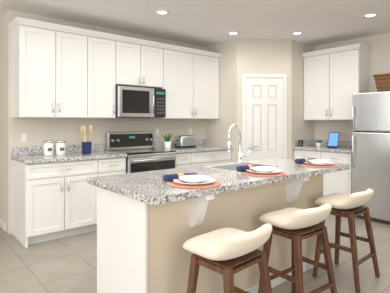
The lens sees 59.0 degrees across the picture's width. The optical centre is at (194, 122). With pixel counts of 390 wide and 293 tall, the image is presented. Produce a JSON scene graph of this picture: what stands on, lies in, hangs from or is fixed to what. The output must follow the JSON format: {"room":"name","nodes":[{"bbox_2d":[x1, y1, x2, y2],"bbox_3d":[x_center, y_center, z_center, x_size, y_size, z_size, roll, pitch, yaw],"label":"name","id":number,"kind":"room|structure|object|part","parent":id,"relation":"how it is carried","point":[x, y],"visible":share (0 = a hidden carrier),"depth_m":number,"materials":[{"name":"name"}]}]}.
{"room":"kitchen","nodes":[
{"label":"kitchen","id":0,"kind":"room"},
{"bbox_2d":[0,13,5,223],"bbox_3d":[-3.216,-0.005,5.373,0.140,2.640,3.050,0,0,-40],"label":"wall","id":1,"kind":"structure","parent":0,"point":[3,118],"depth_m":4.26,"materials":[{"name":"beige paint"}]},
{"bbox_2d":[0,219,5,230],"bbox_3d":[-3.227,1.272,5.267,0.013,0.085,2.900,0,0,-40],"label":"baseboard","id":2,"kind":"structure","parent":1,"relation":"attached to","point":[2,225],"depth_m":4.19,"materials":[{"name":"white wood"}]},
{"bbox_2d":[6,10,205,233],"bbox_3d":[-0.465,-0.005,5.599,4.640,2.640,0.150,0,0,-40],"label":"wall","id":3,"kind":"structure","parent":0,"point":[39,131],"depth_m":4.50,"materials":[{"name":"beige paint"}]},
{"bbox_2d":[21,133,26,142],"bbox_3d":[-2.058,0.185,4.153,0.070,0.114,0.008,0,0,-40],"label":"electrical outlet plate","id":4,"kind":"object","parent":3,"relation":"attached to","point":[23,137],"visible":1,"depth_m":4.15,"materials":[{"name":"white plastic"}]},
{"bbox_2d":[12,17,91,117],"bbox_3d":[-1.729,-0.598,4.213,0.841,1.084,0.338,0,0,-40],"label":"upper cabinet","id":5,"kind":"object","parent":3,"relation":"attached to","point":[61,71],"depth_m":4.03,"materials":[{"name":"white wood"}]},
{"bbox_2d":[92,33,119,117],"bbox_3d":[-1.306,-0.598,4.570,0.510,1.084,0.338,0,0,-40],"label":"upper cabinet","id":6,"kind":"object","parent":3,"relation":"attached to","point":[105,46],"depth_m":4.47,"materials":[{"name":"white wood"}]},
{"bbox_2d":[10,139,205,154],"bbox_3d":[-0.984,0.344,5.048,3.100,0.099,0.020,0,0,-40],"label":"backsplash","id":7,"kind":"structure","parent":3,"relation":"attached to","point":[95,147],"depth_m":4.48,"materials":[{"name":"grey stone"}]},
{"bbox_2d":[120,37,163,88],"bbox_3d":[-0.865,-0.823,4.941,0.764,0.633,0.338,0,0,-40],"label":"upper cabinet","id":8,"kind":"object","parent":3,"relation":"attached to","point":[141,62],"depth_m":4.83,"materials":[{"name":"white wood"}]},
{"bbox_2d":[115,86,165,117],"bbox_3d":[-0.827,-0.276,4.896,0.756,0.419,0.453,0,0,-40],"label":"microwave","id":9,"kind":"object","parent":8,"relation":"attached to","point":[136,102],"visible":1,"depth_m":4.72,"materials":[{"name":"silver metal"}]},
{"bbox_2d":[151,45,219,118],"bbox_3d":[-0.158,-0.598,5.536,1.206,1.084,0.338,0,0,-40],"label":"upper cabinet","id":10,"kind":"object","parent":3,"relation":"attached to","point":[191,76],"depth_m":5.39,"materials":[{"name":"white wood"}]},
{"bbox_2d":[0,210,389,292],"bbox_3d":[-0.653,1.365,2.205,9.900,0.100,11.200,0,0,-40],"label":"floor","id":11,"kind":"structure","parent":0,"point":[68,264],"depth_m":3.16,"materials":[{"name":"tile"}]},
{"bbox_2d":[12,159,105,247],"bbox_3d":[-1.636,0.875,4.108,0.855,0.880,0.617,0,0,-40],"label":"base cabinet","id":12,"kind":"object","parent":11,"relation":"on","point":[54,196],"depth_m":3.83,"materials":[{"name":"white wood"}]},
{"bbox_2d":[10,151,125,162],"bbox_3d":[-1.513,0.413,4.194,1.190,0.040,0.643,0,0,-40],"label":"countertop","id":13,"kind":"structure","parent":12,"relation":"on","point":[69,156],"depth_m":3.98,"materials":[{"name":"grey stone"}]},
{"bbox_2d":[44,139,53,155],"bbox_3d":[-1.734,0.296,4.079,0.108,0.194,0.108,0,0,-40],"label":"canister","id":14,"kind":"object","parent":13,"relation":"on","point":[48,147],"visible":1,"depth_m":4.04,"materials":[{"name":"white ceramic"}]},
{"bbox_2d":[56,139,64,154],"bbox_3d":[-1.615,0.296,4.140,0.108,0.194,0.108,0,0,-40],"label":"canister","id":15,"kind":"object","parent":13,"relation":"on","point":[60,146],"visible":1,"depth_m":4.10,"materials":[{"name":"white ceramic"}]},
{"bbox_2d":[80,125,92,153],"bbox_3d":[-1.362,0.213,4.325,0.166,0.359,0.141,0,0,-40],"label":"utensil crock","id":16,"kind":"object","parent":13,"relation":"on","point":[86,147],"visible":1,"depth_m":4.27,"materials":[{"name":"blue ceramic"}]},
{"bbox_2d":[106,159,125,175],"bbox_3d":[-1.235,0.875,4.446,0.439,0.880,0.617,0,0,-40],"label":"base cabinet","id":17,"kind":"object","parent":11,"relation":"on","point":[113,166],"depth_m":4.26,"materials":[{"name":"white wood"}]},
{"bbox_2d":[106,132,175,172],"bbox_3d":[-0.731,0.728,4.782,0.756,1.175,0.696,0,0,-40],"label":"range","id":18,"kind":"object","parent":11,"relation":"on","point":[141,151],"visible":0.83,"depth_m":4.76,"materials":[{"name":"grey metal"}]},
{"bbox_2d":[176,151,193,167],"bbox_3d":[-0.345,0.875,5.195,0.359,0.880,0.617,0,0,-40],"label":"base cabinet","id":19,"kind":"object","parent":11,"relation":"on","point":[186,159],"depth_m":4.97,"materials":[{"name":"white wood"}]},
{"bbox_2d":[194,151,230,165],"bbox_3d":[0.046,0.875,5.525,0.908,0.880,0.617,0,0,-40],"label":"base cabinet","id":20,"kind":"object","parent":11,"relation":"on","point":[200,157],"depth_m":5.30,"materials":[{"name":"white wood"}]},
{"bbox_2d":[154,143,232,154],"bbox_3d":[-0.036,0.413,5.439,1.146,0.040,0.643,0,0,-40],"label":"countertop","id":21,"kind":"structure","parent":20,"relation":"on","point":[205,147],"depth_m":5.20,"materials":[{"name":"grey stone"}]},
{"bbox_2d":[162,133,171,148],"bbox_3d":[-0.411,0.271,5.175,0.141,0.245,0.180,0,0,-40],"label":"plant","id":22,"kind":"object","parent":21,"relation":"on","point":[167,143],"visible":1,"depth_m":5.14,"materials":[{"name":"green plant"}]},
{"bbox_2d":[175,135,195,147],"bbox_3d":[-0.155,0.300,5.435,0.327,0.186,0.190,0,0,-40],"label":"toaster","id":23,"kind":"object","parent":21,"relation":"on","point":[185,141],"visible":1,"depth_m":5.36,"materials":[{"name":"silver metal"}]},
{"bbox_2d":[87,124,349,292],"bbox_3d":[0.332,0.663,2.821,2.164,1.304,0.857,0,0,-40],"label":"kitchen island","id":24,"kind":"object","parent":11,"relation":"on","point":[150,224],"visible":0.69,"depth_m":2.29,"materials":[{"name":"beige paint"}]},
{"bbox_2d":[87,157,349,205],"bbox_3d":[0.332,0.414,2.821,2.164,0.040,0.857,0,0,-40],"label":"island countertop","id":25,"kind":"structure","parent":24,"relation":"on","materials":[{"name":"stone"}]},
{"bbox_2d":[162,172,220,188],"bbox_3d":[-0.005,0.364,2.212,0.350,0.057,0.350,0,0,-40],"label":"place setting","id":26,"kind":"object","parent":25,"relation":"on","point":[192,180],"visible":1,"depth_m":2.19,"materials":[{"name":"ceramic"}]},
{"bbox_2d":[226,124,251,163],"bbox_3d":[0.390,0.200,3.227,0.259,0.378,0.149,0,0,-40],"label":"faucet","id":27,"kind":"object","parent":25,"relation":"on","point":[240,155],"depth_m":3.28,"materials":[{"name":"silver metal"}]},
{"bbox_2d":[236,164,286,176],"bbox_3d":[0.531,0.364,2.663,0.350,0.057,0.350,0,0,-40],"label":"place setting","id":28,"kind":"object","parent":25,"relation":"on","point":[258,170],"visible":1,"depth_m":2.65,"materials":[{"name":"ceramic"}]},
{"bbox_2d":[295,158,338,166],"bbox_3d":[1.143,0.364,3.178,0.350,0.057,0.350,0,0,-40],"label":"place setting","id":29,"kind":"object","parent":25,"relation":"on","point":[312,162],"visible":0.98,"depth_m":3.18,"materials":[{"name":"ceramic"}]},
{"bbox_2d":[183,223,271,292],"bbox_3d":[0.197,0.939,1.896,0.429,0.758,0.394,0,0,-44],"label":"stool","id":30,"kind":"object","parent":11,"relation":"on","point":[227,253],"visible":1,"depth_m":1.80,"materials":[{"name":"brown wood"}]},
{"bbox_3d":[0.193,0.637,1.898,0.432,0.165,0.416,0,0,-40],"label":"seat","id":31,"kind":"part","parent":30,"relation":"part of","materials":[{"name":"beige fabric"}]},
{"bbox_2d":[258,203,336,292],"bbox_3d":[0.714,0.939,2.397,0.429,0.758,0.394,0,0,-37],"label":"stool","id":32,"kind":"object","parent":11,"relation":"on","point":[293,224],"visible":0.96,"depth_m":2.32,"materials":[{"name":"beige leather"}]},
{"bbox_3d":[0.713,0.637,2.400,0.430,0.165,0.412,0,0,-40],"label":"seat","id":33,"kind":"part","parent":32,"relation":"part of","materials":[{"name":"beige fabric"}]},
{"bbox_2d":[293,139,351,195],"bbox_3d":[2.141,0.804,5.411,0.652,1.021,0.970,0,0,-40],"label":"base cabinet","id":34,"kind":"object","parent":11,"relation":"on","point":[338,181],"visible":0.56,"depth_m":5.13,"materials":[{"name":"white wood"}]},
{"bbox_2d":[293,139,351,153],"bbox_3d":[2.144,0.364,5.414,0.643,0.140,0.970,0,0,-40],"label":"countertop","id":35,"kind":"structure","parent":34,"relation":"on","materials":[{"name":"stone"}]},
{"bbox_2d":[316,140,321,146],"bbox_3d":[2.001,0.323,5.584,0.108,0.140,0.100,0,0,-40],"label":"plant","id":36,"kind":"object","parent":35,"relation":"on","point":[318,143],"visible":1,"depth_m":5.55,"materials":[{"name":"green plant"}]},
{"bbox_2d":[327,132,339,147],"bbox_3d":[2.147,0.274,5.373,0.125,0.240,0.170,0,0,-40],"label":"tablet","id":37,"kind":"object","parent":35,"relation":"on","point":[333,139],"visible":1,"depth_m":5.38,"materials":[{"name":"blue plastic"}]},
{"bbox_2d":[313,188,379,292],"bbox_3d":[1.287,0.939,2.930,0.442,0.758,0.403,0,0,-40],"label":"stool","id":38,"kind":"object","parent":11,"relation":"on","point":[351,205],"visible":0.96,"depth_m":2.85,"materials":[{"name":"brown wood"}]},
{"bbox_3d":[1.285,0.637,2.931,0.427,0.165,0.409,0,0,-40],"label":"seat","id":39,"kind":"part","parent":38,"relation":"part of","materials":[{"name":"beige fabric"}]},
{"bbox_2d":[352,91,389,223],"bbox_3d":[2.660,0.448,4.668,0.780,1.735,0.760,0,0,-40],"label":"fridge","id":40,"kind":"object","parent":11,"relation":"on","point":[371,141],"visible":0.81,"depth_m":4.53,"materials":[{"name":"grey metal"}]},
{"bbox_2d":[373,73,389,91],"bbox_3d":[2.704,-0.533,4.600,0.386,0.223,0.486,0,0,-40],"label":"basket","id":41,"kind":"object","parent":40,"relation":"on","point":[382,82],"visible":0.98,"depth_m":4.59,"materials":[{"name":"wicker"}]},
{"bbox_2d":[0,0,389,46],"bbox_3d":[-0.653,-1.375,2.205,9.900,0.100,11.200,0,0,-40],"label":"ceiling","id":42,"kind":"structure","parent":0,"point":[205,23],"depth_m":4.35,"materials":[{"name":"white paint"}]},
{"bbox_2d":[155,10,169,14],"bbox_3d":[-0.395,-1.319,4.135,0.184,0.010,0.184,0,0,-40],"label":"recessed light","id":43,"kind":"object","parent":42,"relation":"in","point":[162,12],"visible":0.96,"depth_m":4.14,"materials":[{"name":"white"}]},
{"bbox_2d":[227,31,238,34],"bbox_3d":[0.568,-1.319,5.102,0.184,0.010,0.184,0,0,-40],"label":"recessed light","id":44,"kind":"object","parent":42,"relation":"in","point":[232,33],"visible":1,"depth_m":5.10,"materials":[{"name":"white"}]},
{"bbox_2d":[291,31,303,34],"bbox_3d":[1.512,-1.319,5.099,0.184,0.010,0.184,0,0,-40],"label":"recessed light","id":45,"kind":"object","parent":42,"relation":"in","point":[296,33],"visible":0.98,"depth_m":5.09,"materials":[{"name":"white"}]},
{"bbox_2d":[362,13,378,17],"bbox_3d":[2.163,-1.319,4.249,0.184,0.010,0.184,0,0,-40],"label":"recessed light","id":46,"kind":"object","parent":42,"relation":"in","point":[368,15],"visible":0.98,"depth_m":4.25,"materials":[{"name":"white"}]},
{"bbox_2d":[206,39,236,161],"bbox_3d":[0.480,-0.005,5.812,0.120,2.640,0.740,0,0,-40],"label":"wall","id":47,"kind":"structure","parent":0,"point":[217,132],"depth_m":5.67,"materials":[{"name":"beige paint"}]},
{"bbox_2d":[237,39,291,160],"bbox_3d":[1.111,-0.005,5.579,0.888,2.640,0.110,0,0,-4],"label":"wall","id":48,"kind":"structure","parent":0,"point":[264,56],"depth_m":5.53,"materials":[{"name":"beige paint"}]},
{"bbox_2d":[242,74,286,160],"bbox_3d":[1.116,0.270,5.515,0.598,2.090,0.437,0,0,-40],"label":"pantry door","id":49,"kind":"structure","parent":48,"relation":"in","point":[264,81],"depth_m":5.52,"materials":[{"name":"white wood"}]},
{"bbox_2d":[292,41,313,159],"bbox_3d":[1.779,-0.005,5.822,0.680,2.640,0.120,0,0,-40],"label":"wall","id":50,"kind":"structure","parent":0,"point":[302,129],"depth_m":5.70,"materials":[{"name":"beige paint"}]},
{"bbox_2d":[314,32,389,140],"bbox_3d":[3.889,-0.005,3.938,0.120,2.640,8.000,0,0,-40],"label":"wall","id":51,"kind":"structure","parent":0,"point":[379,56],"depth_m":5.32,"materials":[{"name":"beige paint"}]},
{"bbox_2d":[302,43,371,119],"bbox_3d":[2.242,-0.594,5.500,0.383,1.117,0.962,0,0,-40],"label":"upper cabinet","id":52,"kind":"object","parent":51,"relation":"attached to","point":[336,78],"visible":0.92,"depth_m":5.37,"materials":[{"name":"white wood"}]}
]}

